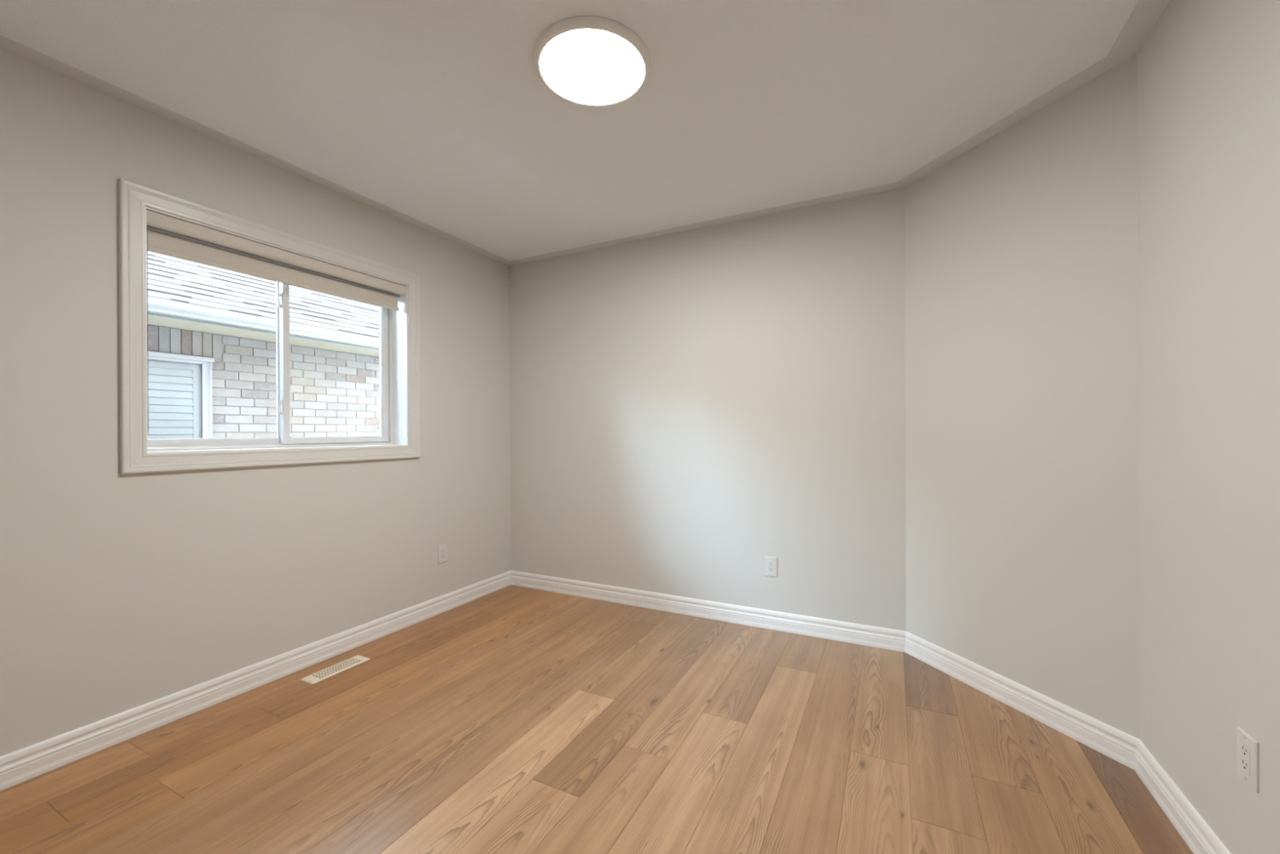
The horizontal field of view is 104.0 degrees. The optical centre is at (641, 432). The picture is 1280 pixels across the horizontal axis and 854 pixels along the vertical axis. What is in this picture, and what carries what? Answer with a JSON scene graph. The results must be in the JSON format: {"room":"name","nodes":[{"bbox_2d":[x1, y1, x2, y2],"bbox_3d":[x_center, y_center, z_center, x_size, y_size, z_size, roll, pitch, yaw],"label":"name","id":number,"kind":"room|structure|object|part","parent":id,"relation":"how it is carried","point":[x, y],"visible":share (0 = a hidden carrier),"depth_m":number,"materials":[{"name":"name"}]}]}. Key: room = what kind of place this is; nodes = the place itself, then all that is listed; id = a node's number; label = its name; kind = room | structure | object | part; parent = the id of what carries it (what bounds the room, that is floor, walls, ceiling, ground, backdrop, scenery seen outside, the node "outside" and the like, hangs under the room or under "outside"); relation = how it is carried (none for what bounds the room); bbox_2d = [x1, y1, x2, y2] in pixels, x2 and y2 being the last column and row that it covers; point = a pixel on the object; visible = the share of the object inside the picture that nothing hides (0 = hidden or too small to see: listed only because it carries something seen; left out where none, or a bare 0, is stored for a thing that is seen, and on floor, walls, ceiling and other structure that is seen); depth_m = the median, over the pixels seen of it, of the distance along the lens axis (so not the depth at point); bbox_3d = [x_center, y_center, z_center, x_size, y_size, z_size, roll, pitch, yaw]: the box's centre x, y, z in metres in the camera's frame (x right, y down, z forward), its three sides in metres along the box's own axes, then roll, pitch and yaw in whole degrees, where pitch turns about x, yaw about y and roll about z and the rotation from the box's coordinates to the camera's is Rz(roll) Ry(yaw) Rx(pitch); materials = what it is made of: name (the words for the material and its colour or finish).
{"room":"empty bedroom","nodes":[
{"label":"empty bedroom","id":0,"kind":"room"},
{"bbox_2d":[0,47,511,756],"bbox_3d":[-1.937,-0.040,2.273,0.250,2.660,4.123,0,0,27],"label":"wall","id":1,"kind":"structure","parent":0,"point":[119,593],"depth_m":2.01,"materials":[{"name":"white paint"}]},
{"bbox_2d":[0,570,511,791],"bbox_3d":[-1.812,1.116,2.214,0.016,0.106,3.623,0,0,27],"label":"baseboard","id":2,"kind":"structure","parent":1,"relation":"attached to","point":[24,764],"depth_m":2.12,"materials":[{"name":"white paint"}]},
{"bbox_2d":[118,177,420,474],"bbox_3d":[-1.775,-0.404,2.541,0.242,1.119,1.336,0,0,27],"label":"window","id":3,"kind":"structure","parent":1,"relation":"in","point":[399,331],"depth_m":2.37,"materials":[{"name":"white paint"}]},
{"bbox_3d":[-1.987,-0.402,2.336,0.030,0.925,0.581,0,0,27],"label":"sash","id":4,"kind":"part","parent":3,"relation":"part of","materials":[{"name":"clear glass"}]},
{"bbox_3d":[-1.844,-0.403,2.576,0.088,0.965,1.182,0,0,27],"label":"frame","id":5,"kind":"part","parent":3,"relation":"part of","materials":[{"name":"white plastic"}]},
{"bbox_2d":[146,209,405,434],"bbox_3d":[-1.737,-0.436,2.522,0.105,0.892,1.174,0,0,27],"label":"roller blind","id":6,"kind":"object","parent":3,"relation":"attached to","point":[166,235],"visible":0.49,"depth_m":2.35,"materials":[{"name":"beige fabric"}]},
{"bbox_3d":[-1.989,-0.410,2.006,0.032,0.843,0.004,0,0,27],"label":"bead chain","id":7,"kind":"part","parent":6,"relation":"part of","materials":[{"name":"grey plastic"}]},
{"bbox_3d":[-1.733,-0.744,2.518,0.011,0.023,1.142,0,0,27],"label":"rail","id":8,"kind":"part","parent":6,"relation":"part of","materials":[{"name":"beige fabric"}]},
{"bbox_3d":[-1.708,-0.404,2.815,0.032,0.925,0.589,0,0,27],"label":"sash","id":9,"kind":"part","parent":3,"relation":"part of","materials":[{"name":"clear glass"}]},
{"bbox_2d":[438,543,447,564],"bbox_3d":[-1.296,0.789,3.253,0.008,0.115,0.071,0,0,27],"label":"electrical outlet","id":10,"kind":"object","parent":1,"relation":"attached to","point":[442,549],"visible":1,"depth_m":3.25,"materials":[{"name":"white plastic"}]},
{"bbox_2d":[440,548,444,559],"bbox_3d":[-1.295,0.789,3.253,0.006,0.066,0.033,0,0,27],"label":"receptacle","id":11,"kind":"object","parent":10,"relation":"attached to","point":[442,550],"depth_m":3.25,"materials":[{"name":"white plastic"}]},
{"bbox_2d":[0,0,1171,266],"bbox_3d":[-0.325,-1.326,1.458,3.412,0.102,3.663,0,0,27],"label":"ceiling","id":12,"kind":"structure","parent":0,"point":[436,117],"depth_m":1.86,"materials":[{"name":"white paint"}]},
{"bbox_2d":[533,16,650,106],"bbox_3d":[-0.171,-1.264,1.734,0.404,0.024,0.404,0,0,27],"label":"ceiling light","id":13,"kind":"object","parent":12,"relation":"in","point":[593,61],"visible":1,"depth_m":1.69,"materials":[{"name":"white"}]},
{"bbox_2d":[0,584,1193,853],"bbox_3d":[-0.359,1.223,1.484,3.954,0.120,3.823,0,0,27],"label":"floor","id":14,"kind":"structure","parent":0,"point":[510,719],"depth_m":1.77,"materials":[{"name":"brown wood"}]},
{"bbox_2d":[300,654,369,684],"bbox_3d":[-1.507,1.165,2.469,0.100,0.004,0.289,0,0,27],"label":"floor vent","id":15,"kind":"object","parent":14,"relation":"in","point":[330,671],"visible":1,"depth_m":2.46,"materials":[{"name":"beige metal"}]},
{"bbox_2d":[509,187,906,631],"bbox_3d":[0.265,-0.052,3.277,2.783,2.660,0.150,0,0,27],"label":"wall","id":16,"kind":"structure","parent":0,"point":[689,409],"depth_m":3.07,"materials":[{"name":"white paint"}]},
{"bbox_2d":[511,570,906,652],"bbox_3d":[0.189,1.105,3.226,2.683,0.106,0.016,0,0,27],"label":"baseboard","id":17,"kind":"structure","parent":16,"relation":"attached to","point":[842,631],"depth_m":3.06,"materials":[{"name":"white paint"}]},
{"bbox_2d":[764,555,777,577],"bbox_3d":[0.759,0.791,2.943,0.071,0.115,0.008,0,0,27],"label":"electrical outlet","id":18,"kind":"object","parent":16,"relation":"attached to","point":[771,562],"visible":1,"depth_m":2.94,"materials":[{"name":"white plastic"}]},
{"bbox_2d":[768,560,773,573],"bbox_3d":[0.759,0.791,2.943,0.033,0.066,0.006,0,0,27],"label":"receptacle","id":19,"kind":"object","parent":18,"relation":"attached to","point":[771,563],"depth_m":2.94,"materials":[{"name":"white plastic"}]},
{"bbox_2d":[904,53,1139,738],"bbox_3d":[1.609,-0.058,2.190,0.149,2.660,1.104,0,0,-18],"label":"wall","id":20,"kind":"structure","parent":0,"point":[1021,248],"depth_m":2.02,"materials":[{"name":"white paint"}]},
{"bbox_2d":[905,631,1139,769],"bbox_3d":[1.536,1.099,2.165,0.016,0.106,0.976,0,0,-18],"label":"baseboard","id":21,"kind":"structure","parent":20,"relation":"attached to","point":[1107,740],"depth_m":2.02,"materials":[{"name":"white paint"}]},
{"bbox_2d":[1137,0,1279,853],"bbox_3d":[1.044,-0.053,0.248,0.150,2.660,3.180,0,0,27],"label":"wall","id":22,"kind":"structure","parent":0,"point":[1208,71],"depth_m":1.31,"materials":[{"name":"white paint"}]},
{"bbox_2d":[1133,739,1231,853],"bbox_3d":[1.031,1.103,0.398,0.016,0.106,2.930,0,0,27],"label":"baseboard","id":23,"kind":"structure","parent":22,"relation":"attached to","point":[1191,826],"depth_m":1.46,"materials":[{"name":"white paint"}]},
{"bbox_2d":[1236,725,1258,792],"bbox_3d":[1.427,0.769,1.179,0.007,0.115,0.071,0,0,27],"label":"electrical outlet","id":24,"kind":"object","parent":22,"relation":"attached to","point":[1247,748],"visible":1,"depth_m":1.17,"materials":[{"name":"white plastic"}]},
{"bbox_2d":[1240,740,1249,776],"bbox_3d":[1.426,0.769,1.179,0.006,0.066,0.033,0,0,27],"label":"receptacle","id":25,"kind":"object","parent":24,"relation":"attached to","point":[1245,744],"depth_m":1.18,"materials":[{"name":"white plastic"}]},
{"label":"outside","id":26,"kind":"structure","parent":0,"visible":0},
{"bbox_3d":[-3.337,1.775,4.480,50.000,0.100,55.000,0,0,27],"label":"ground","id":27,"kind":"structure","parent":26,"visible":0},
{"bbox_2d":[146,236,380,438],"bbox_3d":[-4.139,-0.022,5.269,3.508,3.581,8.863,0,0,27],"label":"neighbouring house","id":28,"kind":"structure","parent":27,"relation":"on","point":[212,331],"depth_m":4.18,"materials":[{"name":"brick"}]},
{"bbox_2d":[146,359,201,438],"bbox_3d":[-3.804,0.075,3.225,0.026,1.207,1.548,0,0,27],"label":"shutter","id":29,"kind":"object","parent":28,"relation":"hanging from","point":[186,415],"depth_m":3.77,"materials":[{"name":"grey plastic"}]},
{"bbox_3d":[-3.759,-0.567,3.202,0.032,0.032,1.670,0,0,27],"label":"head trim","id":30,"kind":"part","parent":28,"relation":"part of","materials":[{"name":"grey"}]}
]}

